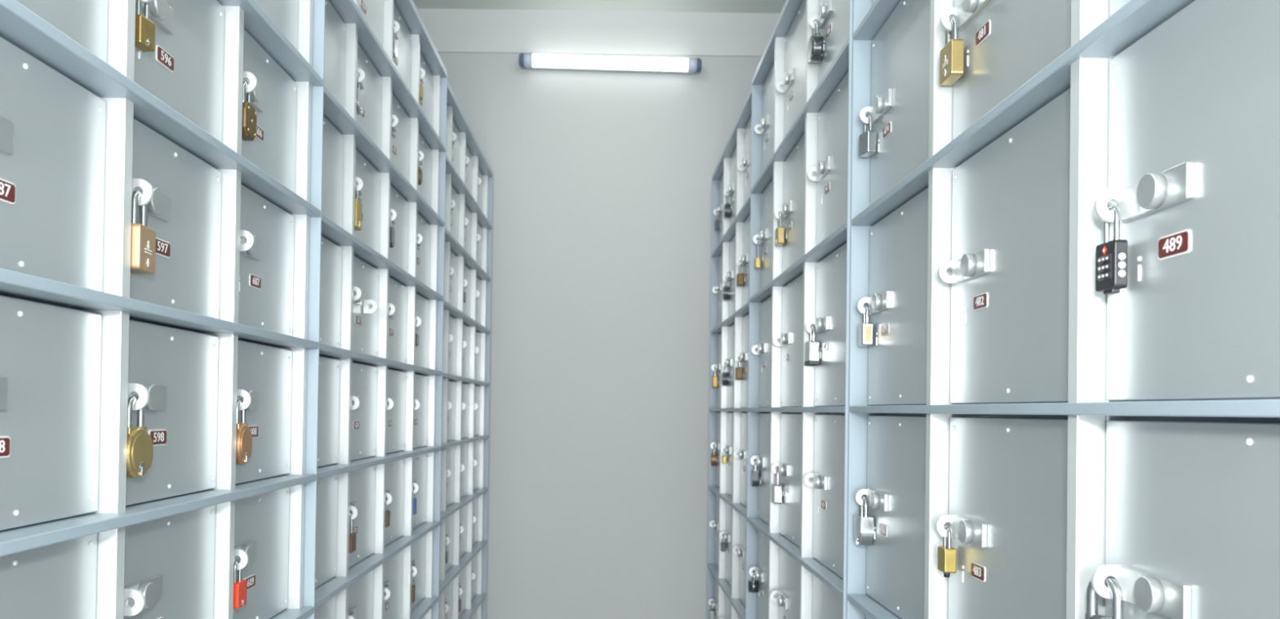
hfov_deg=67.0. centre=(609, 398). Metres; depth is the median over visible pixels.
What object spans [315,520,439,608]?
shelf
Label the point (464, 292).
padlock
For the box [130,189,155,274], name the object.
padlock
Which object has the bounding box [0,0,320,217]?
shelf
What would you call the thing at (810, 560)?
shelf
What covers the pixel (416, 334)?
padlock
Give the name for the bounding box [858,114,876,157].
padlock
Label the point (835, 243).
shelf
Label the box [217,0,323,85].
shelf
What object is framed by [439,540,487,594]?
shelf
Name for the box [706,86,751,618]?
lockers
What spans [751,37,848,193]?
shelf
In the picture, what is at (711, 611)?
padlock
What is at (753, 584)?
padlock
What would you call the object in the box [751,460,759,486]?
padlock
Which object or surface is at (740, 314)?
shelf
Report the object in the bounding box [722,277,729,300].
padlock
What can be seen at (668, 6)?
ceiling
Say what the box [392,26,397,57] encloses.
padlock
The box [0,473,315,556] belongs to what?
shelf
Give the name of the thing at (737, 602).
shelf
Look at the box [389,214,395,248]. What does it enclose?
padlock
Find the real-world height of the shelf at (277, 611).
0.010 m
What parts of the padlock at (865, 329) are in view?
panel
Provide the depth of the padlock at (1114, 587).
0.72 m
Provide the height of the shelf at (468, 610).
0.010 m
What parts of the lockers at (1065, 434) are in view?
panel, bolt knob, bolt knob, bolt plate, bolt knob, bolt plate, bolt plate, number plate, number plate, number plate, door, door, door, bolt knob, bolt knob, bolt plate, bolt knob, bolt plate, bolt plate, number plate, number plate, number plate, door, door, door, door, bolt knob, bolt knob, bolt plate, bolt plate, number plate, door, door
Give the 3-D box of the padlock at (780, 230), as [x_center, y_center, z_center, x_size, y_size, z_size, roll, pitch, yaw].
[0.377,-0.376,2.144,0.016,0.071,0.036,1,-1,0]
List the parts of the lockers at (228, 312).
bolt plate, number plate, bolt plate, number plate, door, door, door, door, bolt plate, bolt knob, bolt knob, bolt plate, bolt plate, bolt knob, bolt plate, number plate, bolt knob, number plate, number plate, door, door, door, door, bolt plate, bolt knob, bolt knob, number plate, bolt plate, bolt plate, bolt knob, number plate, bolt plate, number plate, bolt knob, number plate, door, door, door, door, door, panel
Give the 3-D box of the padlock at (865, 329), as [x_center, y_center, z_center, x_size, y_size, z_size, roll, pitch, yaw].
[0.378,-0.108,1.426,0.015,0.060,0.028,1,-1,0]
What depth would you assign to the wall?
3.56 m
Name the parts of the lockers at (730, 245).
panel, bolt knob, bolt plate, bolt knob, door, bolt knob, door, door, bolt knob, door, bolt plate, door, bolt plate, door, bolt knob, bolt knob, bolt knob, bolt plate, door, door, bolt knob, bolt plate, bolt knob, bolt plate, door, bolt plate, door, rail, bolt plate, door, door, bolt knob, bolt knob, bolt plate, bolt knob, door, bolt knob, door, bolt plate, bolt knob, bolt plate, door, bolt plate, door, bolt plate, door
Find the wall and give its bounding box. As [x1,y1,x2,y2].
[437,52,761,618]
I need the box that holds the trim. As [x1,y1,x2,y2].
[416,8,780,57]
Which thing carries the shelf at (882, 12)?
attached to the lockers at (1065, 434)
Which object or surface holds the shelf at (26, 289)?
attached to the lockers at (228, 312)
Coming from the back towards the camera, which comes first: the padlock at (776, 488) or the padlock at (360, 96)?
the padlock at (776, 488)
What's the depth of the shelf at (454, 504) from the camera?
2.94 m
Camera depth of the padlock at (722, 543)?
3.16 m
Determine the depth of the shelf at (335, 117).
1.80 m
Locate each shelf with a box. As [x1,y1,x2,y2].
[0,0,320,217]
[0,267,318,348]
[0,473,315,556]
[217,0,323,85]
[269,605,314,618]
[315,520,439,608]
[316,445,440,479]
[319,342,442,375]
[321,214,443,300]
[323,85,444,226]
[328,0,445,151]
[410,595,438,618]
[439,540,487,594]
[440,487,488,521]
[441,435,488,448]
[442,372,489,385]
[443,300,490,333]
[444,227,491,280]
[445,155,492,228]
[458,592,486,618]
[707,563,745,618]
[708,485,746,518]
[709,407,747,411]
[710,301,749,333]
[711,195,750,257]
[746,516,843,598]
[748,405,844,412]
[749,221,847,302]
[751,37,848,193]
[847,593,901,618]
[849,399,1279,417]
[851,0,1195,226]
[853,0,901,39]
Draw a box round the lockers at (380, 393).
[314,0,447,618]
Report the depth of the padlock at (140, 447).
0.89 m
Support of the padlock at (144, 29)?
attached to the lockers at (228, 312)
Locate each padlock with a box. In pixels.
[126,394,153,477]
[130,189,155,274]
[134,0,155,52]
[233,559,247,608]
[235,398,252,464]
[241,80,257,141]
[348,511,355,552]
[354,183,362,230]
[356,74,364,114]
[385,498,390,527]
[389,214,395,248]
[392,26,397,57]
[411,570,415,602]
[412,487,416,514]
[415,321,418,346]
[417,155,422,184]
[419,73,422,100]
[445,540,448,563]
[458,591,461,611]
[463,283,466,302]
[708,601,715,618]
[711,367,717,387]
[711,444,716,466]
[714,212,719,231]
[720,534,725,551]
[721,363,728,385]
[721,448,726,463]
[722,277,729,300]
[723,191,730,217]
[735,357,742,379]
[736,262,743,286]
[748,571,758,591]
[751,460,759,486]
[754,239,760,268]
[771,466,782,503]
[775,213,784,245]
[804,325,819,365]
[807,20,823,62]
[853,495,874,545]
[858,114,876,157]
[858,305,872,346]
[937,526,956,577]
[939,16,964,84]
[1085,575,1123,618]
[1095,205,1127,294]
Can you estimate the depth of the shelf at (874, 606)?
1.36 m
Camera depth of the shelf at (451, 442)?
2.94 m
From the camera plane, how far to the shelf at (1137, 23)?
0.85 m
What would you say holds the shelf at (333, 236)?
attached to the lockers at (380, 393)
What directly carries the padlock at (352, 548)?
attached to the lockers at (380, 393)
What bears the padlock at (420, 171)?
attached to the lockers at (380, 393)
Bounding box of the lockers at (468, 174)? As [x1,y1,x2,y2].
[438,81,493,618]
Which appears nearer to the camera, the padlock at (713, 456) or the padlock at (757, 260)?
the padlock at (757, 260)
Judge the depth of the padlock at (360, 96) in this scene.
1.67 m
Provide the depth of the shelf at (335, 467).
1.81 m
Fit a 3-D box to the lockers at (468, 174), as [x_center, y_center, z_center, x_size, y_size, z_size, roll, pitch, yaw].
[-0.670,0.222,2.984,0.460,2.109,1.045,1,-1,0]
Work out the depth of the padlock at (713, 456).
3.48 m
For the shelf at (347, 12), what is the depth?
1.86 m
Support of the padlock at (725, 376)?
attached to the lockers at (730, 245)
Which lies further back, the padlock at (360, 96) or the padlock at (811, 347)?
the padlock at (811, 347)
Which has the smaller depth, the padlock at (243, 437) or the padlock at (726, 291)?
the padlock at (243, 437)
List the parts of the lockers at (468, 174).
door, door, door, door, door, door, door, door, door, door, door, door, door, door, door, door, rail, door, door, door, door, door, door, door, door, door, panel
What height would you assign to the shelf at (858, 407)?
0.010 m
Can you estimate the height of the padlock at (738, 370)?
0.065 m
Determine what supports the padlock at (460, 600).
attached to the lockers at (468, 174)
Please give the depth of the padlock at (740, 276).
2.83 m
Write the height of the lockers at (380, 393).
2.109 m
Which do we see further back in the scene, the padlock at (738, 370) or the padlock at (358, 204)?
the padlock at (738, 370)
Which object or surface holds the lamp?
attached to the wall
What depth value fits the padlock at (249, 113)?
1.15 m
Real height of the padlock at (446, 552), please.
0.062 m
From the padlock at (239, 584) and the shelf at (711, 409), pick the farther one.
the shelf at (711, 409)
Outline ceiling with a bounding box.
[413,0,786,13]
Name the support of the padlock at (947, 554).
attached to the lockers at (1065, 434)
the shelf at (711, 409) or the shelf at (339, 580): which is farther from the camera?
the shelf at (711, 409)
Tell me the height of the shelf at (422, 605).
0.010 m
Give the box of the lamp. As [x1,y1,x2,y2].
[519,53,702,73]
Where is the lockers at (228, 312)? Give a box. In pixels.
[0,0,325,618]
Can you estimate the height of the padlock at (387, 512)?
0.056 m
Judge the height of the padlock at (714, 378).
0.073 m
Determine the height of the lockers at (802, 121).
2.115 m
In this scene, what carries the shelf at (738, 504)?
attached to the lockers at (730, 245)
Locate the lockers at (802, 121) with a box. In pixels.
[745,0,853,618]
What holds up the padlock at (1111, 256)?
attached to the lockers at (1065, 434)
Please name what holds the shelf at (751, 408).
attached to the lockers at (802, 121)
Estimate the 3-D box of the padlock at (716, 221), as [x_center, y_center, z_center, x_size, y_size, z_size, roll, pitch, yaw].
[0.388,-0.644,3.507,0.014,0.066,0.026,1,-1,0]
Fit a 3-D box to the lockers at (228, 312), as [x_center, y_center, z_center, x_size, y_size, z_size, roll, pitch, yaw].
[-0.654,0.197,0.861,0.460,2.109,1.066,1,-1,0]
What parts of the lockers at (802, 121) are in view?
panel, bolt knob, bolt knob, bolt knob, bolt plate, bolt plate, bolt knob, number plate, door, bolt knob, bolt plate, bolt plate, door, door, bolt plate, number plate, door, door, rail, bolt knob, bolt knob, bolt plate, bolt knob, bolt knob, bolt plate, bolt knob, bolt plate, number plate, bolt plate, number plate, bolt plate, door, number plate, door, number plate, door, door, door, bolt knob, bolt knob, bolt knob, bolt plate, bolt knob, bolt plate, number plate, bolt plate, number plate, bolt plate, number plate, door, number plate, door, door, door, door, panel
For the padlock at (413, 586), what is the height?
0.070 m
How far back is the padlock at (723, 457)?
3.17 m
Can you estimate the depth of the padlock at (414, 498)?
2.20 m
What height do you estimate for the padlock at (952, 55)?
0.070 m
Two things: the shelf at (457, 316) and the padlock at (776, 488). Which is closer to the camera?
the padlock at (776, 488)
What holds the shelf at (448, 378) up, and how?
attached to the lockers at (468, 174)
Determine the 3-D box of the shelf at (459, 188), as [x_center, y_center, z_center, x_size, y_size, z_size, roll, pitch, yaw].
[-0.454,-0.628,2.994,0.050,0.010,1.037,1,-1,0]
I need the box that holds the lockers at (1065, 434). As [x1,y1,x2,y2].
[846,0,1279,618]
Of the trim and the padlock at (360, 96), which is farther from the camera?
the trim
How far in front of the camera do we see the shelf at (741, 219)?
2.99 m
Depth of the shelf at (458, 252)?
2.95 m
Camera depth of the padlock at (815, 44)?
1.77 m
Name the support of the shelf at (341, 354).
attached to the lockers at (380, 393)
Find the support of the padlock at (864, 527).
attached to the lockers at (1065, 434)
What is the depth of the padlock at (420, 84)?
2.21 m
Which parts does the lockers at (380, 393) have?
door, door, door, door, door, door, bolt plate, bolt knob, bolt knob, number plate, number plate, bolt knob, number plate, bolt knob, bolt knob, door, bolt plate, bolt plate, door, bolt knob, number plate, door, door, door, door, door, number plate, bolt plate, bolt knob, bolt knob, number plate, number plate, bolt knob, bolt knob, door, number plate, bolt plate, door, bolt knob, number plate, door, bolt knob, door, door, door, door, number plate, number plate, door, bolt knob, door, rail, door, bolt knob, door, door, door, door, panel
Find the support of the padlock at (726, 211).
attached to the lockers at (730, 245)
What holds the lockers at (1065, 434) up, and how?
on the floor

